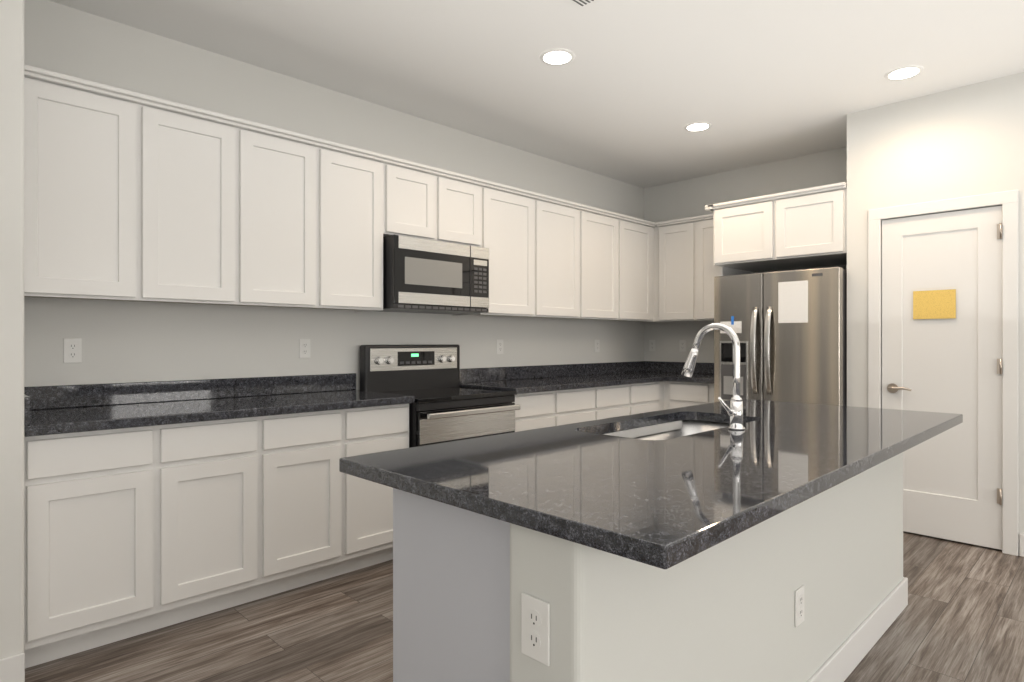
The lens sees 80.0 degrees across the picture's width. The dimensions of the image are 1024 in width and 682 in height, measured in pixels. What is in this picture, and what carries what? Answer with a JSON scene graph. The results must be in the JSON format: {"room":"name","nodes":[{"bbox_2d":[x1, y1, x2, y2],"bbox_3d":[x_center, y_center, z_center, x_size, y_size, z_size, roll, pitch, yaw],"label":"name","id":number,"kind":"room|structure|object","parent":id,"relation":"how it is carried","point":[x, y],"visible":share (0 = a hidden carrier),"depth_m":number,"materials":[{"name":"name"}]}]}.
{"room":"kitchen","nodes":[
{"label":"kitchen","id":0,"kind":"room"},
{"bbox_2d":[0,0,1023,658],"bbox_3d":[1.603,-0.155,1.281,6.940,2.810,7.700,0,0,-45],"label":"wall","id":1,"kind":"structure","parent":0,"point":[960,142],"depth_m":3.64,"materials":[{"name":"white paint"}]},
{"bbox_2d":[0,653,24,681],"bbox_3d":[-2.300,1.185,1.645,1.553,0.130,0.023,0,0,-45],"label":"baseboard","id":2,"kind":"structure","parent":1,"relation":"attached to","point":[12,668],"depth_m":2.17,"materials":[{"name":"white wood"}]},
{"bbox_2d":[64,338,81,362],"bbox_3d":[-2.055,0.045,2.857,0.070,0.115,0.008,0,0,-45],"label":"outlet","id":3,"kind":"object","parent":1,"relation":"attached to","point":[72,350],"visible":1,"depth_m":2.86,"materials":[{"name":"white plastic"}]},
{"bbox_2d":[24,64,143,300],"bbox_3d":[-1.960,-0.656,2.724,0.443,0.914,0.328,0,0,-45],"label":"upper cabinet","id":4,"kind":"object","parent":1,"relation":"attached to","point":[133,196],"depth_m":2.62,"materials":[{"name":"white wood"}]},
{"bbox_2d":[132,94,239,304],"bbox_3d":[-1.649,-0.656,3.033,0.435,0.914,0.328,0,0,-45],"label":"upper cabinet","id":5,"kind":"object","parent":1,"relation":"attached to","point":[192,154],"depth_m":2.92,"materials":[{"name":"white wood"}]},
{"bbox_2d":[228,118,323,307],"bbox_3d":[-1.340,-0.656,3.339,0.435,0.914,0.328,0,0,-45],"label":"upper cabinet","id":6,"kind":"object","parent":1,"relation":"attached to","point":[282,171],"depth_m":3.23,"materials":[{"name":"white wood"}]},
{"bbox_2d":[299,339,309,357],"bbox_3d":[-1.243,0.045,3.664,0.070,0.115,0.008,0,0,-45],"label":"outlet","id":7,"kind":"object","parent":1,"relation":"attached to","point":[304,348],"visible":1,"depth_m":3.66,"materials":[{"name":"white plastic"}]},
{"bbox_2d":[313,140,387,311],"bbox_3d":[-1.033,-0.656,3.644,0.430,0.914,0.328,0,0,-45],"label":"upper cabinet","id":8,"kind":"object","parent":1,"relation":"attached to","point":[355,179],"depth_m":3.54,"materials":[{"name":"white wood"}]},
{"bbox_2d":[388,156,439,240],"bbox_3d":[-0.741,-0.888,3.935,0.395,0.450,0.328,0,0,-45],"label":"upper cabinet","id":9,"kind":"object","parent":1,"relation":"attached to","point":[413,187],"depth_m":3.83,"materials":[{"name":"white wood"}]},
{"bbox_2d":[381,235,488,313],"bbox_3d":[-0.569,-0.414,4.043,0.766,0.439,0.408,0,0,-45],"label":"microwave","id":10,"kind":"object","parent":9,"relation":"attached to","point":[420,275],"visible":0.96,"depth_m":3.85,"materials":[{"name":"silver metal"}]},
{"bbox_2d":[436,169,483,246],"bbox_3d":[-0.460,-0.888,4.213,0.395,0.450,0.328,0,0,-45],"label":"upper cabinet","id":11,"kind":"object","parent":1,"relation":"attached to","point":[461,195],"depth_m":4.11,"materials":[{"name":"white wood"}]},
{"bbox_2d":[452,180,539,315],"bbox_3d":[-0.129,-0.656,4.543,0.540,0.914,0.328,0,0,-45],"label":"upper cabinet","id":12,"kind":"object","parent":1,"relation":"attached to","point":[511,214],"depth_m":4.45,"materials":[{"name":"white wood"}]},
{"bbox_2d":[497,339,502,353],"bbox_3d":[-0.093,0.045,4.806,0.070,0.115,0.008,0,0,-45],"label":"outlet","id":13,"kind":"object","parent":1,"relation":"attached to","point":[499,346],"visible":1,"depth_m":4.80,"materials":[{"name":"white plastic"}]},
{"bbox_2d":[513,194,583,318],"bbox_3d":[0.254,-0.656,4.923,0.540,0.914,0.328,0,0,-45],"label":"upper cabinet","id":14,"kind":"object","parent":1,"relation":"attached to","point":[561,221],"depth_m":4.84,"materials":[{"name":"white wood"}]},
{"bbox_2d":[595,340,599,351],"bbox_3d":[0.794,0.045,5.686,0.070,0.115,0.008,0,0,-45],"label":"outlet","id":15,"kind":"object","parent":1,"relation":"attached to","point":[597,345],"visible":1,"depth_m":5.68,"materials":[{"name":"white plastic"}]},
{"bbox_2d":[584,205,619,319],"bbox_3d":[0.638,-0.656,5.304,0.541,0.914,0.328,0,0,-45],"label":"upper cabinet","id":16,"kind":"object","parent":1,"relation":"attached to","point":[601,227],"depth_m":5.21,"materials":[{"name":"white wood"}]},
{"bbox_2d":[616,214,655,320],"bbox_3d":[1.017,-0.656,5.680,0.526,0.914,0.328,0,0,-45],"label":"upper cabinet","id":17,"kind":"object","parent":1,"relation":"attached to","point":[637,236],"depth_m":5.59,"materials":[{"name":"white wood"}]},
{"bbox_2d":[656,217,691,320],"bbox_3d":[1.605,-0.656,5.755,0.328,0.914,0.435,0,0,-45],"label":"upper cabinet","id":18,"kind":"object","parent":1,"relation":"attached to","point":[673,237],"depth_m":5.64,"materials":[{"name":"white wood"}]},
{"bbox_2d":[679,340,685,351],"bbox_3d":[1.658,0.045,5.931,0.008,0.115,0.070,0,0,-45],"label":"outlet","id":19,"kind":"object","parent":1,"relation":"attached to","point":[682,345],"visible":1,"depth_m":5.93,"materials":[{"name":"white plastic"}]},
{"bbox_2d":[692,214,719,319],"bbox_3d":[1.894,-0.656,5.465,0.328,0.914,0.383,0,0,-45],"label":"upper cabinet","id":20,"kind":"object","parent":1,"relation":"attached to","point":[704,272],"depth_m":5.43,"materials":[{"name":"white wood"}]},
{"bbox_2d":[705,182,846,275],"bbox_3d":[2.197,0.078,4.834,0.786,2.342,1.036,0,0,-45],"label":"upper cabinet","id":21,"kind":"object","parent":1,"relation":"attached to","point":[800,229],"visible":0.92,"depth_m":4.57,"materials":[{"name":"white wood"}]},
{"bbox_2d":[868,190,1017,555],"bbox_3d":[2.668,0.185,3.826,0.104,2.130,0.780,0,0,-45],"label":"pantry door","id":22,"kind":"structure","parent":1,"relation":"in","point":[949,312],"depth_m":3.78,"materials":[{"name":"white wood"}]},
{"bbox_2d":[1019,534,1023,556],"bbox_3d":[4.470,1.185,2.010,0.023,0.130,4.329,0,0,-45],"label":"baseboard","id":23,"kind":"structure","parent":1,"relation":"attached to","point":[1021,536],"depth_m":3.54,"materials":[{"name":"white wood"}]},
{"bbox_2d":[25,531,1023,681],"bbox_3d":[1.603,1.300,1.281,6.940,0.100,7.700,0,0,-45],"label":"floor","id":24,"kind":"structure","parent":0,"point":[960,618],"depth_m":2.57,"materials":[{"name":"wood"}]},
{"bbox_2d":[24,425,163,667],"bbox_3d":[-1.862,0.800,2.624,0.443,0.898,0.608,0,0,-45],"label":"base cabinet","id":25,"kind":"object","parent":24,"relation":"on","point":[131,532],"depth_m":2.41,"materials":[{"name":"white wood"}]},
{"bbox_2d":[24,373,414,436],"bbox_3d":[-1.390,0.278,3.064,1.731,0.145,0.648,0,0,-45],"label":"countertop","id":26,"kind":"structure","parent":25,"relation":"on","point":[56,409],"depth_m":2.97,"materials":[{"name":"grey stone"}]},
{"bbox_2d":[164,416,263,626],"bbox_3d":[-1.550,0.800,2.934,0.435,0.898,0.608,0,0,-45],"label":"base cabinet","id":27,"kind":"object","parent":24,"relation":"on","point":[214,470],"depth_m":2.73,"materials":[{"name":"white wood"}]},
{"bbox_2d":[264,409,347,596],"bbox_3d":[-1.242,0.800,3.240,0.435,0.898,0.608,0,0,-45],"label":"base cabinet","id":28,"kind":"object","parent":24,"relation":"on","point":[306,491],"depth_m":3.04,"materials":[{"name":"white wood"}]},
{"bbox_2d":[348,404,408,571],"bbox_3d":[-0.938,0.800,3.542,0.422,0.898,0.608,0,0,-45],"label":"base cabinet","id":29,"kind":"object","parent":24,"relation":"on","point":[375,429],"depth_m":3.31,"materials":[{"name":"white wood"}]},
{"bbox_2d":[360,344,519,447],"bbox_3d":[-0.451,0.636,3.917,0.790,1.223,0.705,0,0,-45],"label":"range","id":30,"kind":"object","parent":24,"relation":"on","point":[445,406],"visible":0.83,"depth_m":3.87,"materials":[{"name":"black metal"}]},
{"bbox_2d":[513,390,559,431],"bbox_3d":[-0.063,0.800,4.411,0.452,0.898,0.608,0,0,-45],"label":"base cabinet","id":31,"kind":"object","parent":24,"relation":"on","point":[537,410],"depth_m":4.23,"materials":[{"name":"white wood"}]},
{"bbox_2d":[460,361,671,393],"bbox_3d":[0.697,0.278,5.117,2.516,0.145,0.676,0,0,-45],"label":"countertop","id":32,"kind":"structure","parent":31,"relation":"on","point":[540,378],"depth_m":4.97,"materials":[{"name":"grey stone"}]},
{"bbox_2d":[560,387,599,424],"bbox_3d":[0.264,0.800,4.736,0.470,0.898,0.608,0,0,-45],"label":"base cabinet","id":33,"kind":"object","parent":24,"relation":"on","point":[583,404],"depth_m":4.55,"materials":[{"name":"white wood"}]},
{"bbox_2d":[600,384,631,418],"bbox_3d":[0.594,0.800,5.063,0.460,0.898,0.608,0,0,-45],"label":"base cabinet","id":34,"kind":"object","parent":24,"relation":"on","point":[615,401],"depth_m":4.87,"materials":[{"name":"white wood"}]},
{"bbox_2d":[632,381,663,414],"bbox_3d":[0.915,0.800,5.382,0.445,0.898,0.608,0,0,-45],"label":"base cabinet","id":35,"kind":"object","parent":24,"relation":"on","point":[646,397],"depth_m":5.20,"materials":[{"name":"white wood"}]},
{"bbox_2d":[393,455,907,681],"bbox_3d":[0.720,0.813,2.308,2.460,0.873,0.800,0,0,-45],"label":"kitchen island","id":36,"kind":"object","parent":24,"relation":"on","point":[727,614],"depth_m":1.62,"materials":[{"name":"white paint"}]},
{"bbox_2d":[521,593,549,665],"bbox_3d":[0.047,0.590,1.252,0.008,0.126,0.077,0,0,-45],"label":"outlet","id":37,"kind":"object","parent":36,"relation":"attached to","point":[535,628],"visible":1,"depth_m":1.25,"materials":[{"name":"white plastic"}]},
{"bbox_2d":[339,399,962,574],"bbox_3d":[0.786,0.355,2.274,2.560,0.040,1.060,0,0,-45],"label":"island countertop","id":38,"kind":"structure","parent":36,"relation":"on","point":[657,504],"depth_m":1.59,"materials":[{"name":"black stone"}]},
{"bbox_2d":[599,415,726,438],"bbox_3d":[0.661,0.484,2.481,0.947,0.243,0.452,0,0,-45],"label":"sink","id":39,"kind":"object","parent":38,"relation":"in","point":[682,424],"depth_m":2.80,"materials":[{"name":"silver metal"}]},
{"bbox_2d":[681,323,746,430],"bbox_3d":[0.750,0.132,2.358,0.153,0.405,0.260,0,0,-45],"label":"faucet","id":40,"kind":"object","parent":38,"relation":"on","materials":[{"name":"silver metal"}]},
{"bbox_2d":[795,585,803,626],"bbox_3d":[0.924,0.850,1.958,0.070,0.115,0.008,0,0,-45],"label":"outlet","id":41,"kind":"object","parent":36,"relation":"attached to","point":[799,606],"visible":1,"depth_m":1.95,"materials":[{"name":"white plastic"}]},
{"bbox_2d":[664,381,713,409],"bbox_3d":[1.739,0.800,5.421,0.609,0.898,0.538,0,0,-45],"label":"base cabinet","id":42,"kind":"object","parent":24,"relation":"on","point":[676,394],"depth_m":5.24,"materials":[{"name":"white wood"}]},
{"bbox_2d":[672,362,713,383],"bbox_3d":[1.756,0.278,5.375,0.648,0.145,0.450,0,0,-45],"label":"countertop","id":43,"kind":"structure","parent":42,"relation":"on","point":[703,372],"depth_m":5.69,"materials":[{"name":"grey stone"}]},
{"bbox_2d":[714,267,846,405],"bbox_3d":[2.167,0.372,4.725,0.906,1.755,0.908,0,0,-45],"label":"refrigerator","id":44,"kind":"object","parent":24,"relation":"on","point":[789,328],"visible":0.54,"depth_m":4.39,"materials":[{"name":"grey metal"}]},
{"bbox_2d":[49,0,1023,187],"bbox_3d":[1.603,-1.610,1.281,6.940,0.100,7.700,0,0,-45],"label":"ceiling","id":45,"kind":"structure","parent":0,"point":[630,91],"depth_m":3.40,"materials":[{"name":"white paint"}]},
{"bbox_2d":[539,49,574,65],"bbox_3d":[0.249,-1.556,3.354,0.196,0.006,0.196,0,0,-45],"label":"recessed light","id":46,"kind":"object","parent":45,"relation":"in","point":[556,57],"visible":1,"depth_m":3.35,"materials":[{"name":"white plastic"}]},
{"bbox_2d":[566,0,598,8],"bbox_3d":[0.267,-1.555,2.661,0.360,0.009,0.210,0,0,-45],"label":"ceiling vent","id":47,"kind":"object","parent":45,"relation":"in","point":[580,4],"visible":1,"depth_m":2.80,"materials":[{"name":"white metal"}]},
{"bbox_2d":[684,122,711,131],"bbox_3d":[1.352,-1.556,4.443,0.196,0.006,0.196,0,0,-45],"label":"recessed light","id":48,"kind":"object","parent":45,"relation":"in","point":[696,126],"visible":1,"depth_m":4.43,"materials":[{"name":"white"}]},
{"bbox_2d":[884,65,923,80],"bbox_3d":[2.279,-1.556,3.552,0.196,0.006,0.196,0,0,-45],"label":"recessed light","id":49,"kind":"object","parent":45,"relation":"in","point":[903,73],"visible":0.98,"depth_m":3.55,"materials":[{"name":"white plastic"}]}
]}

